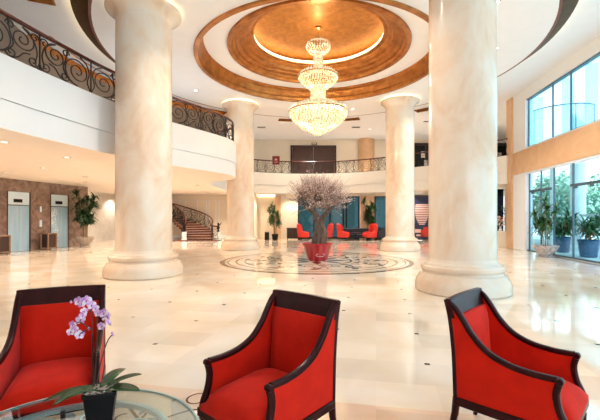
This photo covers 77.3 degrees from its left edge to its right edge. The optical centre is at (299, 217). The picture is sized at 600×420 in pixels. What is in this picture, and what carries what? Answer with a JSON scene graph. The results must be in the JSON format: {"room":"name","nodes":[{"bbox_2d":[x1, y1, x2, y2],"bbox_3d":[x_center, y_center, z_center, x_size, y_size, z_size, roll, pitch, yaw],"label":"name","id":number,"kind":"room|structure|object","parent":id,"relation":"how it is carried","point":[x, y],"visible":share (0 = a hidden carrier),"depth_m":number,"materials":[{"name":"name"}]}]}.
{"room":"hotel lobby","nodes":[
{"label":"hotel lobby","id":0,"kind":"room"},
{"bbox_2d":[0,178,87,251],"bbox_3d":[-15.139,-0.115,10.067,0.300,3.430,24.800,0,0,11],"label":"wall","id":1,"kind":"structure","parent":0,"point":[40,191],"depth_m":19.06,"materials":[{"name":"brown stone"}]},
{"bbox_2d":[7,191,30,251],"bbox_3d":[-13.381,0.165,17.889,0.080,2.870,1.170,0,0,11],"label":"elevator","id":2,"kind":"object","parent":1,"relation":"attached to","point":[18,202],"visible":0.88,"depth_m":17.90,"materials":[{"name":"grey metal"}]},
{"bbox_2d":[39,206,41,226],"bbox_3d":[-13.178,-0.075,19.057,0.020,1.050,0.140,0,0,11],"label":"panel","id":3,"kind":"object","parent":1,"relation":"attached to","point":[40,221],"visible":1,"depth_m":19.03,"materials":[{"name":"silver metal"}]},
{"bbox_2d":[50,194,68,247],"bbox_3d":[-12.921,0.165,20.194,0.080,2.870,1.170,0,0,11],"label":"elevator","id":4,"kind":"object","parent":1,"relation":"attached to","point":[59,204],"visible":0.78,"depth_m":20.23,"materials":[{"name":"grey metal"}]},
{"bbox_2d":[88,191,114,240],"bbox_3d":[-13.600,-0.115,26.000,2.000,3.430,8.800,0,0,0],"label":"wall","id":5,"kind":"structure","parent":0,"point":[104,228],"depth_m":27.29,"materials":[{"name":"cream paint"}]},
{"bbox_2d":[0,14,226,137],"bbox_3d":[-7.707,-4.850,16.496,3.571,2.980,15.532,0,0,14],"label":"wall","id":6,"kind":"structure","parent":0,"point":[24,58],"depth_m":15.43,"materials":[{"name":"beige paint"}]},
{"bbox_2d":[38,36,227,100],"bbox_3d":[1.050,-7.800,13.400,32.700,0.200,34.800,0,0,0],"label":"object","id":7,"kind":"structure","parent":0,"point":[38,36],"depth_m":18.45,"materials":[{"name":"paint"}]},
{"bbox_2d":[0,238,599,419],"bbox_3d":[1.000,1.600,13.150,32.000,0.001,34.300,0,0,0],"label":"floor","id":8,"kind":"structure","parent":0,"point":[394,344],"depth_m":6.49,"materials":[{"name":"stone"}]},
{"bbox_2d":[0,235,10,253],"bbox_3d":[-13.227,1.175,16.569,0.460,0.850,0.560,0,0,11],"label":"litter bin","id":9,"kind":"object","parent":8,"relation":"on","point":[5,240],"visible":1,"depth_m":16.59,"materials":[{"name":"wood"}]},
{"bbox_2d":[40,233,56,249],"bbox_3d":[-12.737,1.175,19.020,0.460,0.850,0.560,0,0,11],"label":"litter bin","id":10,"kind":"object","parent":8,"relation":"on","point":[48,241],"visible":0.94,"depth_m":18.81,"materials":[{"name":"wood"}]},
{"bbox_2d":[68,189,102,246],"bbox_3d":[-11.864,-0.033,20.763,1.765,3.266,1.372,0,0,-45],"label":"potted plant","id":11,"kind":"object","parent":8,"relation":"on","point":[85,217],"visible":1,"depth_m":20.54,"materials":[{"name":"green plant"}]},
{"bbox_2d":[102,0,182,280],"bbox_3d":[-4.400,-2.138,10.600,2.108,7.475,2.108,0,0,-12],"label":"column","id":12,"kind":"structure","parent":8,"relation":"on","point":[143,28],"depth_m":9.95,"materials":[{"name":"beige stone"}]},
{"bbox_2d":[172,203,221,240],"bbox_3d":[-9.226,-0.531,27.820,7.045,4.262,4.840,0,0,0],"label":"staircase","id":13,"kind":"structure","parent":8,"relation":"on","point":[195,232],"depth_m":28.12,"materials":[{"name":"brown wood"}]},
{"bbox_2d":[181,222,187,239],"bbox_3d":[-8.250,0.924,26.700,0.397,1.232,0.397,0,0,-37],"label":"pedestal","id":14,"kind":"object","parent":13,"relation":"on","point":[184,233],"visible":1,"depth_m":26.59,"materials":[{"name":"white"}]},
{"bbox_2d":[215,222,221,239],"bbox_3d":[-5.820,0.924,26.700,0.397,1.232,0.397,0,0,-37],"label":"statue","id":15,"kind":"object","parent":13,"relation":"on","point":[218,224],"visible":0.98,"depth_m":26.60,"materials":[{"name":"white stone"}]},
{"bbox_2d":[221,99,259,250],"bbox_3d":[-3.080,-2.138,19.400,1.970,7.475,1.970,0,0,-22],"label":"column","id":16,"kind":"structure","parent":8,"relation":"on","point":[240,236],"depth_m":18.77,"materials":[{"name":"beige stone"}]},
{"bbox_2d":[36,382,496,419],"bbox_3d":[0.500,1.599,0.480,13.000,0.001,7.960,0,0,0],"label":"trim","id":17,"kind":"structure","parent":8,"relation":"on","point":[344,411],"depth_m":3.12,"materials":[{"name":"stone"}]},
{"bbox_2d":[0,284,105,419],"bbox_3d":[-1.799,1.083,2.757,0.636,1.044,0.756,0,0,-24],"label":"armchair","id":18,"kind":"object","parent":17,"relation":"on","point":[39,360],"visible":0.79,"depth_m":2.88,"materials":[{"name":"red fabric"}]},
{"bbox_2d":[0,389,198,419],"bbox_3d":[-1.150,1.350,1.760,1.333,0.502,1.333,0,0,-32],"label":"glass table","id":19,"kind":"object","parent":17,"relation":"on","point":[62,410],"visible":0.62,"depth_m":2.20,"materials":[{"name":"teal"}]},
{"bbox_2d":[43,295,141,419],"bbox_3d":[-1.075,0.748,1.968,0.424,0.702,0.276,0,0,-40],"label":"orchid","id":20,"kind":"object","parent":19,"relation":"on","point":[99,399],"visible":1,"depth_m":1.95,"materials":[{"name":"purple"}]},
{"bbox_2d":[66,393,201,419],"bbox_3d":[0.692,1.596,2.504,9.776,0.002,1.316,0,0,10],"label":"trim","id":21,"kind":"structure","parent":17,"relation":"on","point":[68,415],"depth_m":3.05,"materials":[{"name":"stone"}]},
{"bbox_2d":[197,289,340,419],"bbox_3d":[-0.188,1.083,2.519,0.636,1.044,0.756,0,0,41],"label":"armchair","id":22,"kind":"object","parent":17,"relation":"on","point":[285,369],"visible":1,"depth_m":2.52,"materials":[{"name":"red fabric"}]},
{"bbox_2d":[444,287,588,419],"bbox_3d":[1.486,1.083,2.599,0.756,1.044,0.636,0,0,44],"label":"armchair","id":23,"kind":"object","parent":17,"relation":"on","point":[499,373],"visible":1,"depth_m":2.52,"materials":[{"name":"red fabric"}]},
{"bbox_2d":[265,231,268,239],"bbox_3d":[-2.420,1.290,27.500,0.340,0.620,0.340,0,0,0],"label":"litter bin","id":24,"kind":"object","parent":8,"relation":"on","point":[266,232],"visible":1,"depth_m":27.34,"materials":[{"name":"black metal"}]},
{"bbox_2d":[266,202,282,239],"bbox_3d":[-1.935,0.171,27.464,1.466,2.859,1.249,0,0,-9],"label":"potted plant","id":25,"kind":"object","parent":8,"relation":"on","point":[272,216],"visible":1,"depth_m":27.29,"materials":[{"name":"green plant"}]},
{"bbox_2d":[286,228,301,239],"bbox_3d":[-0.410,1.165,27.900,1.180,0.870,0.560,0,0,0],"label":"base cabinet","id":26,"kind":"object","parent":8,"relation":"on","point":[291,232],"visible":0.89,"depth_m":27.63,"materials":[{"name":"black wood"}]},
{"bbox_2d":[297,223,308,239],"bbox_3d":[0.211,0.997,26.859,0.859,1.211,0.830,0,0,6],"label":"chair","id":27,"kind":"object","parent":8,"relation":"on","point":[301,234],"visible":0.99,"depth_m":26.49,"materials":[{"name":"red fabric"}]},
{"bbox_2d":[220,252,413,274],"bbox_3d":[0.600,1.597,14.150,7.100,0.003,7.100,0,0,0],"label":"medallion","id":28,"kind":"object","parent":8,"relation":"on","point":[283,262],"depth_m":13.16,"materials":[{"name":"stone"}]},
{"bbox_2d":[301,242,333,260],"bbox_3d":[0.660,1.261,14.100,1.220,0.670,1.220,0,0,0],"label":"plant pot","id":29,"kind":"object","parent":28,"relation":"on","point":[314,252],"visible":0.95,"depth_m":13.71,"materials":[{"name":"red ceramic"}]},
{"bbox_2d":[285,171,354,243],"bbox_3d":[0.704,-0.365,14.125,2.565,2.950,2.566,0,0,-17],"label":"blossom tree","id":30,"kind":"object","parent":29,"relation":"in","point":[320,235],"visible":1,"depth_m":13.92,"materials":[{"name":"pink plant"}]},
{"bbox_2d":[327,223,333,239],"bbox_3d":[1.939,0.997,26.909,0.859,1.211,0.830,0,0,-6],"label":"chair","id":31,"kind":"object","parent":8,"relation":"on","point":[330,226],"visible":0.71,"depth_m":26.55,"materials":[{"name":"red fabric"}]},
{"bbox_2d":[337,223,349,239],"bbox_3d":[3.064,0.997,26.625,0.859,1.211,0.830,0,0,16],"label":"chair","id":32,"kind":"object","parent":8,"relation":"on","point":[341,234],"visible":1,"depth_m":26.29,"materials":[{"name":"red fabric"}]},
{"bbox_2d":[342,228,379,239],"bbox_3d":[4.400,1.180,27.590,2.800,0.840,0.740,0,0,0],"label":"sofa","id":33,"kind":"object","parent":8,"relation":"on","point":[352,235],"visible":0.37,"depth_m":27.72,"materials":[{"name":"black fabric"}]},
{"bbox_2d":[361,197,378,238],"bbox_3d":[5.238,-0.019,28.193,1.382,3.237,1.256,0,0,34],"label":"potted plant","id":34,"kind":"object","parent":8,"relation":"on","point":[368,214],"visible":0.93,"depth_m":28.08,"materials":[{"name":"green plant"}]},
{"bbox_2d":[362,223,377,240],"bbox_3d":[4.986,0.997,26.625,0.859,1.211,0.830,0,0,-16],"label":"chair","id":35,"kind":"object","parent":8,"relation":"on","point":[372,233],"visible":1,"depth_m":26.33,"materials":[{"name":"red fabric"}]},
{"bbox_2d":[378,228,384,239],"bbox_3d":[6.150,1.160,27.600,0.680,0.880,0.640,0,0,0],"label":"base cabinet","id":36,"kind":"object","parent":8,"relation":"on","point":[381,230],"visible":0.52,"depth_m":27.30,"materials":[{"name":"black wood"}]},
{"bbox_2d":[380,94,420,251],"bbox_3d":[4.980,-2.138,18.700,1.970,7.475,1.970,0,0,38],"label":"column","id":37,"kind":"structure","parent":8,"relation":"on","point":[400,217],"depth_m":18.09,"materials":[{"name":"beige stone"}]},
{"bbox_2d":[415,0,512,299],"bbox_3d":[3.580,-2.138,8.300,1.970,7.475,1.970,0,0,10],"label":"column","id":38,"kind":"structure","parent":8,"relation":"on","point":[462,168],"depth_m":7.69,"materials":[{"name":"beige stone"}]},
{"bbox_2d":[497,206,505,247],"bbox_3d":[11.013,0.441,20.450,0.698,2.318,0.634,0,0,0],"label":"flower arrangement","id":39,"kind":"object","parent":8,"relation":"on","point":[501,235],"visible":0.91,"depth_m":20.30,"materials":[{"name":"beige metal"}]},
{"bbox_2d":[526,194,563,257],"bbox_3d":[10.119,0.276,15.487,1.413,2.648,1.231,0,0,0],"label":"potted plant","id":40,"kind":"object","parent":8,"relation":"on","point":[545,251],"visible":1,"depth_m":15.40,"materials":[{"name":"green plant"}]},
{"bbox_2d":[554,256,599,265],"bbox_3d":[10.186,1.597,13.230,0.180,0.005,6.444,0,0,7],"label":"trim","id":41,"kind":"structure","parent":8,"relation":"on","point":[554,256],"depth_m":13.74,"materials":[{"name":"brown metal"}]},
{"bbox_2d":[0,0,599,138],"bbox_3d":[0.906,-6.375,13.150,31.812,0.950,34.300,0,0,0],"label":"ceiling","id":42,"kind":"structure","parent":0,"point":[522,25],"depth_m":13.80,"materials":[{"name":"paint"}]},
{"bbox_2d":[27,0,428,121],"bbox_3d":[-1.768,-6.485,18.953,19.620,0.330,10.310,0,0,-34],"label":"trim","id":43,"kind":"structure","parent":42,"relation":"attached to","point":[49,2],"depth_m":16.48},
{"bbox_2d":[193,0,428,101],"bbox_3d":[0.700,-6.150,14.400,9.240,0.620,9.240,0,0,0],"label":"trim","id":44,"kind":"structure","parent":42,"relation":"attached to","point":[207,64],"depth_m":16.68,"materials":[{"name":"brown wood"}]},
{"bbox_2d":[227,0,411,83],"bbox_3d":[0.700,-6.675,14.400,6.900,0.590,6.900,0,0,0],"label":"trim","id":45,"kind":"structure","parent":42,"relation":"attached to","point":[395,42],"depth_m":15.03,"materials":[{"name":"gold metal"}]},
{"bbox_2d":[254,3,383,60],"bbox_3d":[0.700,-7.135,14.400,5.680,0.330,5.680,0,0,0],"label":"dome","id":46,"kind":"object","parent":45,"relation":"attached to","point":[350,30],"depth_m":14.52,"materials":[{"name":"gold metal"}]},
{"bbox_2d":[288,26,347,136],"bbox_3d":[0.697,-5.197,14.401,2.310,4.166,2.315,0,0,0],"label":"chandelier","id":47,"kind":"object","parent":46,"relation":"hanging from","point":[297,118],"visible":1,"depth_m":14.10,"materials":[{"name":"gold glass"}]},
{"bbox_2d":[254,31,383,62],"bbox_3d":[0.700,-7.020,14.400,5.240,0.160,5.240,0,0,0],"label":"trim","id":48,"kind":"structure","parent":46,"relation":"attached to","point":[377,42],"depth_m":16.35,"materials":[{"name":"white paint"}]},
{"bbox_2d":[70,0,578,117],"bbox_3d":[0.700,-6.110,14.400,16.320,0.260,16.320,0,0,0],"label":"trim","id":49,"kind":"structure","parent":42,"relation":"attached to","point":[79,7],"depth_m":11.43,"materials":[{"name":"brown wood"}]},
{"bbox_2d":[172,185,505,238],"bbox_3d":[-1.654,-0.115,25.997,27.471,3.430,8.359,0,0,6],"label":"wall","id":50,"kind":"structure","parent":0,"point":[261,203],"depth_m":29.30,"materials":[{"name":"beige paint"}]},
{"bbox_2d":[0,52,235,194],"bbox_3d":[-8.920,-2.590,13.175,12.060,1.520,34.150,0,0,0],"label":"curved balcony","id":51,"kind":"object","parent":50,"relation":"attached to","point":[45,118],"visible":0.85,"depth_m":10.52,"materials":[{"name":"paint"}]},
{"bbox_2d":[0,8,233,140],"bbox_3d":[-4.690,-3.827,11.844,2.716,0.954,28.427,0,0,4],"label":"balcony railing","id":52,"kind":"object","parent":51,"relation":"on","point":[9,16],"visible":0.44,"depth_m":9.49,"materials":[{"name":"black metal"}]},
{"bbox_2d":[172,201,226,237],"bbox_3d":[-8.650,0.100,30.180,7.700,3.000,0.040,0,0,0],"label":"trim","id":53,"kind":"structure","parent":50,"relation":"attached to","point":[173,236],"depth_m":30.17,"materials":[{"name":"white paint"}]},
{"bbox_2d":[275,196,373,238],"bbox_3d":[1.869,-0.050,28.675,7.550,3.300,0.450,0,0,0],"label":"trim","id":54,"kind":"structure","parent":50,"relation":"attached to","point":[363,224],"depth_m":28.45,"materials":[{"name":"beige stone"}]},
{"bbox_2d":[298,196,359,238],"bbox_3d":[2.189,-0.035,28.700,4.722,3.270,0.200,0,0,0],"label":"window","id":55,"kind":"structure","parent":50,"relation":"in","point":[350,217],"depth_m":28.69,"materials":[{"name":"teal glass"}]},
{"bbox_2d":[374,196,385,238],"bbox_3d":[6.178,-0.035,28.700,1.015,3.270,0.200,0,0,0],"label":"window","id":56,"kind":"structure","parent":50,"relation":"in","point":[379,214],"depth_m":28.69,"materials":[{"name":"teal glass"}]},
{"bbox_2d":[254,155,507,194],"bbox_3d":[6.090,-2.590,25.161,21.819,1.520,10.178,0,0,0],"label":"balcony","id":57,"kind":"object","parent":50,"relation":"attached to","point":[370,182],"visible":0.4,"depth_m":27.39,"materials":[{"name":"paint"}]},
{"bbox_2d":[254,138,507,173],"bbox_3d":[4.082,-3.827,25.323,17.030,0.954,4.451,0,0,22],"label":"balcony railing","id":58,"kind":"object","parent":57,"relation":"on","point":[419,153],"visible":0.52,"depth_m":27.80,"materials":[{"name":"black metal"}]},
{"bbox_2d":[414,143,505,166],"bbox_3d":[12.970,-4.700,30.230,7.660,2.700,0.140,0,0,0],"label":"wall","id":59,"kind":"structure","parent":57,"relation":"on","point":[418,147],"depth_m":30.26,"materials":[{"name":"black wood"}]},
{"bbox_2d":[414,195,427,239],"bbox_3d":[8.750,-0.035,26.950,1.240,3.230,0.100,0,0,0],"label":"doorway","id":60,"kind":"object","parent":50,"relation":"attached to","point":[420,201],"visible":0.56,"depth_m":26.91,"materials":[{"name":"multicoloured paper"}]},
{"bbox_2d":[497,189,503,230],"bbox_3d":[10.700,-0.440,20.810,1.200,2.320,0.020,0,0,0],"label":"window","id":61,"kind":"structure","parent":50,"relation":"in","point":[500,192],"depth_m":20.80,"materials":[{"name":"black glass"}]},
{"bbox_2d":[254,139,505,173],"bbox_3d":[1.100,-4.300,30.450,32.200,5.000,0.300,0,0,0],"label":"wall","id":62,"kind":"structure","parent":0,"point":[264,149],"depth_m":30.30,"materials":[{"name":"beige paint"}]},
{"bbox_2d":[272,156,279,164],"bbox_3d":[-1.770,-4.260,27.718,0.540,0.620,0.124,0,0,0],"label":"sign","id":63,"kind":"object","parent":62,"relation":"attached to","point":[275,159],"visible":1,"depth_m":27.66,"materials":[{"name":"red"}]},
{"bbox_2d":[291,145,335,173],"bbox_3d":[1.080,-4.600,30.220,3.680,2.500,0.160,0,0,0],"label":"double door","id":64,"kind":"structure","parent":62,"relation":"in","point":[298,152],"depth_m":30.21,"materials":[{"name":"black wood"}]},
{"bbox_2d":[358,138,373,171],"bbox_3d":[5.350,-4.850,29.975,1.300,3.000,0.650,0,0,0],"label":"pilaster column","id":65,"kind":"structure","parent":62,"relation":"attached to","point":[365,145],"depth_m":29.73,"materials":[{"name":"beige paint"}]},
{"bbox_2d":[513,36,599,250],"bbox_3d":[10.004,-2.550,7.930,0.350,8.300,24.063,0,0,7],"label":"wall","id":66,"kind":"structure","parent":0,"point":[520,102],"depth_m":18.39,"materials":[{"name":"white paint"}]},
{"bbox_2d":[506,98,512,247],"bbox_3d":[11.369,-2.365,19.985,0.460,7.930,0.604,0,0,7],"label":"trim","id":67,"kind":"structure","parent":66,"relation":"attached to","point":[509,103],"depth_m":19.92,"materials":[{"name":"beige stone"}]},
{"bbox_2d":[512,119,599,174],"bbox_3d":[9.983,-2.805,7.881,0.400,1.130,23.962,0,0,7],"label":"trim","id":68,"kind":"structure","parent":66,"relation":"attached to","point":[582,142],"depth_m":15.34,"materials":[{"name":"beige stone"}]},
{"bbox_2d":[527,163,599,263],"bbox_3d":[9.842,-0.280,7.188,0.200,3.760,22.553,0,0,7],"label":"window","id":69,"kind":"structure","parent":66,"relation":"in","point":[573,185],"depth_m":14.79,"materials":[{"name":"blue metal"}]},
{"bbox_2d":[527,52,599,146],"bbox_3d":[10.080,-4.635,7.163,0.560,2.410,22.558,0,0,7],"label":"window","id":70,"kind":"structure","parent":66,"relation":"in","point":[597,54],"depth_m":15.97,"materials":[{"name":"blue metal"}]},
{"label":"outside","id":71,"kind":"structure","parent":0,"visible":0},
{"bbox_2d":[533,226,599,261],"bbox_3d":[15.000,1.611,10.000,110.000,0.002,140.000,0,0,0],"label":"ground","id":72,"kind":"structure","parent":71,"point":[536,240],"depth_m":18.87,"materials":[{"name":"white concrete"}]},
{"bbox_2d":[533,170,569,236],"bbox_3d":[18.451,-0.945,27.052,3.727,5.131,3.818,0,0,0],"label":"tree","id":73,"kind":"object","parent":72,"relation":"on","point":[563,171],"visible":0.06,"depth_m":26.93,"materials":[{"name":"green plant"}]},
{"bbox_2d":[550,169,552,244],"bbox_3d":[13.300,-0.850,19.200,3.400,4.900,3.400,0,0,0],"label":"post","id":74,"kind":"object","parent":72,"relation":"on","point":[551,170],"visible":0.02,"depth_m":20.13,"materials":[{"name":"white metal"}]},
{"bbox_2d":[533,103,594,143],"bbox_3d":[12.628,-4.400,18.528,2.955,2.092,1.160,0,0,45],"label":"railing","id":75,"kind":"object","parent":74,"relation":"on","point":[566,103],"visible":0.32,"depth_m":17.89,"materials":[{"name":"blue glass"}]},
{"bbox_2d":[533,174,588,239],"bbox_3d":[15.507,-0.526,22.592,3.102,4.298,3.122,0,0,0],"label":"tree","id":76,"kind":"object","parent":72,"relation":"on","point":[564,203],"visible":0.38,"depth_m":22.23,"materials":[{"name":"green plant"}]},
{"bbox_2d":[546,208,580,252],"bbox_3d":[12.387,0.538,17.530,1.922,2.145,1.634,0,0,-42],"label":"potted plant","id":77,"kind":"object","parent":72,"relation":"on","point":[563,242],"visible":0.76,"depth_m":17.31,"materials":[{"name":"green plant"}]},
{"bbox_2d":[570,66,585,251],"bbox_3d":[13.600,-2.890,18.350,0.800,9.000,0.800,0,0,0],"label":"column","id":78,"kind":"structure","parent":72,"relation":"on","point":[579,77],"depth_m":18.07,"materials":[{"name":"white paint"}]},
{"bbox_2d":[557,214,598,216],"bbox_3d":[12.884,0.715,12.507,0.065,1.790,16.060,0,0,7],"label":"fence","id":79,"kind":"object","parent":72,"relation":"on","point":[583,215],"visible":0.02,"depth_m":17.60,"materials":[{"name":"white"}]},
{"bbox_2d":[560,211,599,257],"bbox_3d":[11.927,0.562,15.341,1.994,2.096,1.868,0,0,0],"label":"potted plant","id":80,"kind":"object","parent":72,"relation":"on","point":[588,247],"visible":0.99,"depth_m":15.20,"materials":[{"name":"green plant"}]},
{"bbox_2d":[586,173,599,239],"bbox_3d":[18.939,-0.624,23.295,3.384,4.491,3.380,0,0,0],"label":"tree","id":81,"kind":"object","parent":72,"relation":"on","point":[590,194],"visible":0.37,"depth_m":23.12,"materials":[{"name":"green plant"}]},
{"bbox_2d":[594,192,599,226],"bbox_3d":[17.664,-0.423,20.071,3.011,4.093,3.028,0,0,0],"label":"tree","id":82,"kind":"object","parent":72,"relation":"on","point":[598,200],"visible":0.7,"depth_m":20.89,"materials":[{"name":"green plant"}]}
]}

